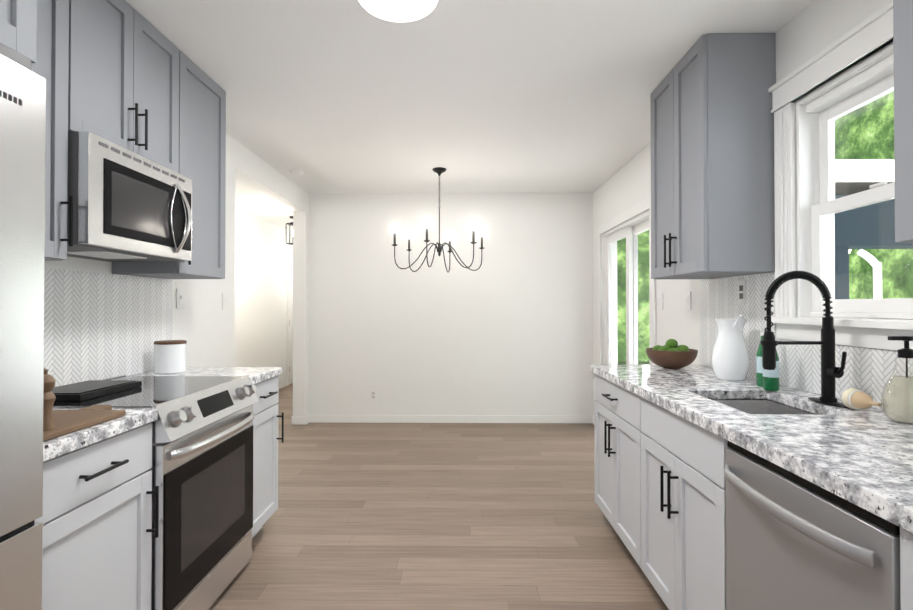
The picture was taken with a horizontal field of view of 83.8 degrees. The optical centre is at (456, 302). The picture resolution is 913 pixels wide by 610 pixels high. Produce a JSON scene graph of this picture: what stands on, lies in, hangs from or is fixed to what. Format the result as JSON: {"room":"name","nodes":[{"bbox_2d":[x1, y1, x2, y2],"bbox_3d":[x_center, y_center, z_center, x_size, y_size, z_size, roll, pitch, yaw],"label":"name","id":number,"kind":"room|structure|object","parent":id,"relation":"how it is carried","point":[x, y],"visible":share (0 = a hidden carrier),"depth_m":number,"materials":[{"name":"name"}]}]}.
{"room":"kitchen","nodes":[
{"label":"kitchen","id":0,"kind":"room"},
{"bbox_2d":[44,133,311,416],"bbox_3d":[-1.701,0.051,4.353,0.140,2.500,11.620,0,-1,1],"label":"wall","id":1,"kind":"structure","parent":0,"point":[252,332],"depth_m":5.46,"materials":[{"name":"white paint"}]},
{"bbox_2d":[0,0,36,62],"bbox_3d":[-1.339,-0.910,0.781,0.669,0.637,0.970,0,-1,1],"label":"upper cabinet","id":2,"kind":"object","parent":1,"relation":"attached to","point":[18,26],"visible":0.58,"depth_m":1.21,"materials":[{"name":"grey paint"}]},
{"bbox_2d":[31,0,90,260],"bbox_3d":[-1.501,-0.684,1.544,0.325,1.076,0.550,0,-1,1],"label":"upper cabinet","id":3,"kind":"object","parent":1,"relation":"attached to","point":[63,39],"depth_m":1.72,"materials":[{"name":"grey paint"}]},
{"bbox_2d":[44,268,172,386],"bbox_3d":[-1.654,0.112,2.071,0.008,0.501,1.730,0,-1,1],"label":"backsplash","id":4,"kind":"structure","parent":1,"relation":"attached to","point":[98,326],"depth_m":2.36,"materials":[{"name":"tile"}]},
{"bbox_2d":[91,0,182,174],"bbox_3d":[-1.494,-0.904,2.100,0.325,0.624,0.678,0,-1,1],"label":"upper cabinet","id":5,"kind":"object","parent":1,"relation":"attached to","point":[124,74],"depth_m":2.10,"materials":[{"name":"grey paint"}]},
{"bbox_2d":[67,131,191,261],"bbox_3d":[-1.428,-0.390,2.094,0.458,0.396,0.671,0,-1,1],"label":"microwave","id":6,"kind":"object","parent":5,"relation":"attached to","point":[129,206],"visible":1,"depth_m":1.96,"materials":[{"name":"silver metal"}]},
{"bbox_2d":[112,53,225,278],"bbox_3d":[-1.487,-0.673,2.647,0.325,1.076,0.540,0,-1,1],"label":"upper cabinet","id":7,"kind":"object","parent":1,"relation":"attached to","point":[204,101],"depth_m":2.68,"materials":[{"name":"grey paint"}]},
{"bbox_2d":[176,289,183,307],"bbox_3d":[-1.639,-0.022,3.022,0.014,0.116,0.072,0,-1,1],"label":"light switch","id":8,"kind":"object","parent":1,"relation":"attached to","point":[179,298],"depth_m":3.01,"materials":[{"name":"white plastic"}]},
{"bbox_2d":[222,293,227,309],"bbox_3d":[-1.632,-0.006,3.592,0.014,0.116,0.072,0,-1,1],"label":"light switch","id":9,"kind":"object","parent":1,"relation":"attached to","point":[224,295],"depth_m":3.58,"materials":[{"name":"white plastic"}]},
{"bbox_2d":[279,380,286,388],"bbox_3d":[-2.751,1.266,5.300,0.012,0.084,5.670,0,-1,1],"label":"baseboard","id":10,"kind":"structure","parent":1,"relation":"attached to","point":[283,384],"depth_m":7.93,"materials":[{"name":"white wood"}]},
{"bbox_2d":[287,254,292,385],"bbox_3d":[-2.669,0.284,8.653,0.091,2.109,1.000,0,-1,1],"label":"door frame","id":11,"kind":"structure","parent":1,"relation":"attached to","point":[289,319],"depth_m":8.25,"materials":[{"name":"white wood"}]},
{"bbox_2d":[291,416,304,424],"bbox_3d":[-1.735,1.288,7.695,0.017,0.084,4.514,0,-1,1],"label":"baseboard","id":12,"kind":"structure","parent":1,"relation":"attached to","point":[294,420],"depth_m":5.44,"materials":[{"name":"white wood"}]},
{"bbox_2d":[208,383,668,609],"bbox_3d":[-0.636,1.351,4.327,4.510,0.100,11.620,0,-1,1],"label":"floor","id":13,"kind":"structure","parent":0,"point":[438,516],"depth_m":2.92,"materials":[{"name":"brown wood"}]},
{"bbox_2d":[0,43,45,609],"bbox_3d":[-1.320,0.355,0.737,0.708,1.824,0.905,0,-1,1],"label":"fridge","id":14,"kind":"object","parent":13,"relation":"on","point":[22,158],"visible":1,"depth_m":1.12,"materials":[{"name":"silver metal"}]},
{"bbox_2d":[35,423,158,609],"bbox_3d":[-1.330,0.837,1.462,0.670,0.873,0.533,0,-1,1],"label":"base cabinet","id":15,"kind":"object","parent":13,"relation":"on","point":[96,520],"visible":0.62,"depth_m":1.49,"materials":[{"name":"grey paint"}]},
{"bbox_2d":[43,408,157,461],"bbox_3d":[-1.341,0.378,1.467,0.647,0.040,0.535,0,-1,1],"label":"countertop","id":16,"kind":"structure","parent":15,"relation":"on","point":[132,418],"depth_m":1.46,"materials":[{"name":"stone"}]},
{"bbox_2d":[43,405,125,441],"bbox_3d":[-1.178,0.348,1.473,0.260,0.018,0.440,0,-1,1],"label":"cutting board","id":17,"kind":"object","parent":16,"relation":"on","point":[67,421],"visible":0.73,"depth_m":1.50,"materials":[{"name":"brown wood"}]},
{"bbox_2d":[43,368,55,430],"bbox_3d":[-1.099,0.265,1.353,0.057,0.182,0.058,0,-1,1],"label":"pepper mill","id":18,"kind":"object","parent":17,"relation":"on","point":[49,397],"visible":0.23,"depth_m":1.34,"materials":[{"name":"brown wood"}]},
{"bbox_2d":[53,375,258,609],"bbox_3d":[-1.296,0.817,2.110,0.722,0.926,0.752,0,-1,1],"label":"range","id":19,"kind":"object","parent":13,"relation":"on","point":[202,453],"visible":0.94,"depth_m":1.99,"materials":[{"name":"silver metal"}]},
{"bbox_2d":[51,380,141,401],"bbox_3d":[-1.457,0.342,1.966,0.230,0.029,0.400,0,-1,1],"label":"griddle","id":20,"kind":"object","parent":19,"relation":"on","point":[82,391],"visible":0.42,"depth_m":1.96,"materials":[{"name":"black metal"}]},
{"bbox_2d":[251,376,283,538],"bbox_3d":[-1.315,0.848,2.701,0.670,0.873,0.418,0,-1,1],"label":"base cabinet","id":21,"kind":"object","parent":13,"relation":"on","point":[265,456],"visible":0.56,"depth_m":2.73,"materials":[{"name":"grey paint"}]},
{"bbox_2d":[129,367,282,383],"bbox_3d":[-1.326,0.390,2.712,0.647,0.040,0.435,0,-1,1],"label":"countertop","id":22,"kind":"structure","parent":21,"relation":"on","point":[257,374],"depth_m":2.67,"materials":[{"name":"stone"}]},
{"bbox_2d":[154,340,186,373],"bbox_3d":[-1.512,0.286,2.688,0.154,0.164,0.154,0,-1,1],"label":"canister","id":23,"kind":"object","parent":22,"relation":"on","point":[169,356],"visible":0.98,"depth_m":2.63,"materials":[{"name":"white ceramic"}]},
{"bbox_2d":[594,373,629,551],"bbox_3d":[1.129,0.847,2.594,0.630,0.872,0.850,0,-1,1],"label":"base cabinet","id":24,"kind":"object","parent":13,"relation":"on","point":[612,402],"depth_m":2.64,"materials":[{"name":"grey paint"}]},
{"bbox_2d":[630,391,709,609],"bbox_3d":[1.120,0.841,1.902,0.630,0.872,0.781,0,-1,1],"label":"base cabinet","id":25,"kind":"object","parent":13,"relation":"on","point":[660,489],"depth_m":1.91,"materials":[{"name":"grey paint"}]},
{"bbox_2d":[706,430,729,609],"bbox_3d":[1.111,0.834,1.208,0.630,0.872,0.727,0,-1,1],"label":"base cabinet","id":26,"kind":"object","parent":13,"relation":"on","point":[716,445],"depth_m":1.57,"materials":[{"name":"grey paint"}]},
{"bbox_2d":[724,441,900,609],"bbox_3d":[1.081,0.836,1.209,0.690,0.871,0.594,0,-1,1],"label":"dishwasher","id":27,"kind":"object","parent":13,"relation":"on","point":[794,541],"visible":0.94,"depth_m":1.17,"materials":[{"name":"silver metal"}]},
{"bbox_2d":[900,527,912,609],"bbox_3d":[1.102,0.828,0.512,0.630,0.872,0.785,0,-1,1],"label":"base cabinet","id":28,"kind":"object","parent":13,"relation":"on","point":[906,537],"depth_m":0.89,"materials":[{"name":"grey paint"}]},
{"bbox_2d":[591,365,912,532],"bbox_3d":[1.107,0.379,1.584,0.648,0.040,2.920,0,-1,1],"label":"countertop","id":29,"kind":"structure","parent":28,"relation":"on","point":[862,458],"depth_m":1.42,"materials":[{"name":"stone"}]},
{"bbox_2d":[646,339,697,368],"bbox_3d":[1.210,0.288,2.863,0.270,0.164,0.270,0,-1,1],"label":"bowl","id":30,"kind":"object","parent":29,"relation":"on","point":[671,354],"visible":1,"depth_m":2.78,"materials":[{"name":"brown wood"}]},
{"bbox_2d":[711,315,749,380],"bbox_3d":[1.305,0.213,2.445,0.164,0.307,0.234,0,-1,1],"label":"pitcher","id":31,"kind":"object","parent":29,"relation":"on","point":[730,359],"visible":1,"depth_m":2.37,"materials":[{"name":"white ceramic"}]},
{"bbox_2d":[756,332,763,386],"bbox_3d":[1.337,0.247,2.207,0.061,0.235,0.062,0,-1,1],"label":"bottle","id":32,"kind":"object","parent":29,"relation":"on","point":[759,374],"visible":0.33,"depth_m":2.20,"materials":[{"name":"green glass"}]},
{"bbox_2d":[711,399,815,414],"bbox_3d":[1.117,0.513,1.872,0.384,0.217,0.524,0,-1,1],"label":"sink basin","id":33,"kind":"object","parent":29,"relation":"in","point":[757,406],"visible":0.06,"depth_m":2.11,"materials":[{"name":"silver metal"}]},
{"bbox_2d":[763,350,779,390],"bbox_3d":[1.300,0.252,2.103,0.058,0.223,0.059,0,-1,1],"label":"bottle","id":34,"kind":"object","parent":29,"relation":"on","point":[771,380],"visible":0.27,"depth_m":2.08,"materials":[{"name":"green glass"}]},
{"bbox_2d":[760,271,847,407],"bbox_3d":[1.230,0.123,1.824,0.269,0.475,0.192,0,-1,1],"label":"faucet","id":35,"kind":"object","parent":29,"relation":"on","point":[830,372],"visible":1,"depth_m":1.81,"materials":[{"name":"black metal"}]},
{"bbox_2d":[841,388,880,408],"bbox_3d":[1.340,0.325,1.669,0.068,0.067,0.125,0,-1,1],"label":"scrub brush","id":36,"kind":"object","parent":29,"relation":"on","point":[852,398],"visible":0.96,"depth_m":1.68,"materials":[{"name":"beige wood"}]},
{"bbox_2d":[881,336,912,423],"bbox_3d":[1.348,0.230,1.522,0.122,0.256,0.122,0,-1,1],"label":"soap dispenser","id":37,"kind":"object","parent":29,"relation":"on","point":[897,402],"visible":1,"depth_m":1.51,"materials":[{"name":"clear glass"}]},
{"bbox_2d":[308,193,591,414],"bbox_3d":[-0.070,0.062,5.602,3.090,2.500,0.120,0,-1,1],"label":"wall","id":38,"kind":"structure","parent":0,"point":[508,326],"depth_m":5.54,"materials":[{"name":"white paint"}]},
{"bbox_2d":[370,390,376,399],"bbox_3d":[-0.906,1.012,5.538,0.072,0.116,0.008,0,-1,1],"label":"outlet","id":39,"kind":"object","parent":38,"relation":"attached to","point":[373,394],"visible":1,"depth_m":5.54,"materials":[{"name":"white plastic"}]},
{"bbox_2d":[306,415,593,423],"bbox_3d":[-0.066,1.268,5.510,3.096,0.084,0.038,0,-1,1],"label":"baseboard","id":40,"kind":"structure","parent":38,"relation":"attached to","point":[306,420],"depth_m":5.52,"materials":[{"name":"white wood"}]},
{"bbox_2d":[125,0,811,231],"bbox_3d":[-0.636,-1.249,4.351,4.510,0.100,11.620,0,-1,1],"label":"ceiling","id":41,"kind":"structure","parent":0,"point":[470,96],"depth_m":2.81,"materials":[{"name":"white paint"}]},
{"bbox_2d":[286,216,292,244],"bbox_3d":[-2.238,-0.985,6.979,0.160,0.379,0.160,0,-1,1],"label":"lantern pendant light","id":42,"kind":"object","parent":41,"relation":"hanging from","point":[290,224],"visible":0.35,"depth_m":6.96,"materials":[{"name":"black metal"}]},
{"bbox_2d":[290,169,303,175],"bbox_3d":[-1.458,-1.179,4.641,0.124,0.034,0.124,0,-1,1],"label":"smoke detector","id":43,"kind":"object","parent":41,"relation":"attached to","point":[295,172],"visible":1,"depth_m":4.60,"materials":[{"name":"white plastic"}]},
{"bbox_2d":[358,0,438,21],"bbox_3d":[-0.231,-1.185,1.995,0.330,0.070,0.330,0,-1,1],"label":"flush ceiling light","id":44,"kind":"object","parent":41,"relation":"attached to","point":[400,10],"visible":1,"depth_m":2.01,"materials":[{"name":"white glass"}]},
{"bbox_2d":[392,167,483,271],"bbox_3d":[-0.154,-0.742,4.565,0.825,0.908,0.848,0,-1,1],"label":"chandelier","id":45,"kind":"object","parent":41,"relation":"hanging from","point":[439,171],"visible":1,"depth_m":4.54,"materials":[{"name":"black metal"}]},
{"bbox_2d":[592,0,912,415],"bbox_3d":[1.515,0.030,2.072,0.150,2.500,7.140,0,-1,1],"label":"wall","id":46,"kind":"structure","parent":0,"point":[820,23],"depth_m":3.17,"materials":[{"name":"white paint"}]},
{"bbox_2d":[598,196,655,364],"bbox_3d":[1.535,0.259,4.485,0.168,2.084,1.540,0,-1,1],"label":"sliding door","id":47,"kind":"structure","parent":46,"relation":"attached to","point":[631,230],"depth_m":4.51,"materials":[{"name":"white"}]},
{"bbox_2d":[658,293,662,309],"bbox_3d":[1.451,-0.006,3.623,0.014,0.116,0.072,0,-1,1],"label":"light switch","id":48,"kind":"object","parent":46,"relation":"attached to","point":[660,295],"depth_m":3.61,"materials":[{"name":"white plastic"}]},
{"bbox_2d":[685,291,690,309],"bbox_3d":[1.445,-0.010,3.183,0.014,0.116,0.072,0,-1,1],"label":"light switch","id":49,"kind":"object","parent":46,"relation":"attached to","point":[687,300],"depth_m":3.17,"materials":[{"name":"white plastic"}]},
{"bbox_2d":[650,33,775,278],"bbox_3d":[1.262,-0.674,2.616,0.364,1.077,0.650,0,-1,1],"label":"upper cabinet","id":50,"kind":"object","parent":46,"relation":"attached to","point":[712,174],"visible":1,"depth_m":2.29,"materials":[{"name":"grey paint"}]},
{"bbox_2d":[699,272,912,409],"bbox_3d":[1.428,0.108,1.572,0.008,0.501,2.900,0,-1,1],"label":"backsplash","id":51,"kind":"structure","parent":46,"relation":"attached to","point":[868,371],"depth_m":2.23,"materials":[{"name":"tile"}]},
{"bbox_2d":[737,280,745,303],"bbox_3d":[1.432,-0.051,2.554,0.008,0.116,0.072,0,-1,1],"label":"outlet","id":52,"kind":"object","parent":51,"relation":"attached to","point":[741,290],"visible":1,"depth_m":2.55,"materials":[{"name":"white plastic"}]},
{"bbox_2d":[768,0,912,350],"bbox_3d":[1.484,-0.405,1.796,0.200,1.125,0.990,0,-1,1],"label":"window","id":53,"kind":"structure","parent":46,"relation":"in","point":[820,111],"depth_m":2.07,"materials":[{"name":"white wood"}]},
{"bbox_2d":[893,0,912,243],"bbox_3d":[1.239,-0.690,0.808,0.364,1.077,0.953,0,-1,1],"label":"upper cabinet","id":54,"kind":"object","parent":46,"relation":"attached to","point":[903,79],"visible":1,"depth_m":1.25,"materials":[{"name":"grey paint"}]},
{"label":"outside","id":55,"kind":"structure","parent":0,"visible":0},
{"bbox_2d":[618,361,649,364],"bbox_3d":[5.317,1.502,3.360,7.400,0.180,19.000,0,-1,1],"label":"ground","id":56,"kind":"structure","parent":55,"point":[639,363],"depth_m":12.41,"materials":[{"name":"green plant"}]},
{"bbox_2d":[834,159,912,299],"bbox_3d":[6.768,-0.579,8.211,4.580,4.070,2.100,0,-1,1],"label":"neighboring house","id":57,"kind":"structure","parent":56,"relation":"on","point":[879,233],"depth_m":7.38,"materials":[{"name":"blue paint"}]},
{"bbox_2d":[857,249,881,298],"bbox_3d":[6.007,0.277,7.383,0.326,2.104,0.100,0,-1,1],"label":"downspout","id":58,"kind":"object","parent":57,"relation":"attached to","point":[876,284],"depth_m":7.35,"materials":[{"name":"white metal"}]},
{"bbox_2d":[617,91,912,360],"bbox_3d":[5.412,-2.708,3.422,7.310,10.000,19.050,0,-1,1],"label":"trees","id":59,"kind":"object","parent":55,"point":[859,113],"depth_m":11.51,"materials":[{"name":"green plant"}]}
]}

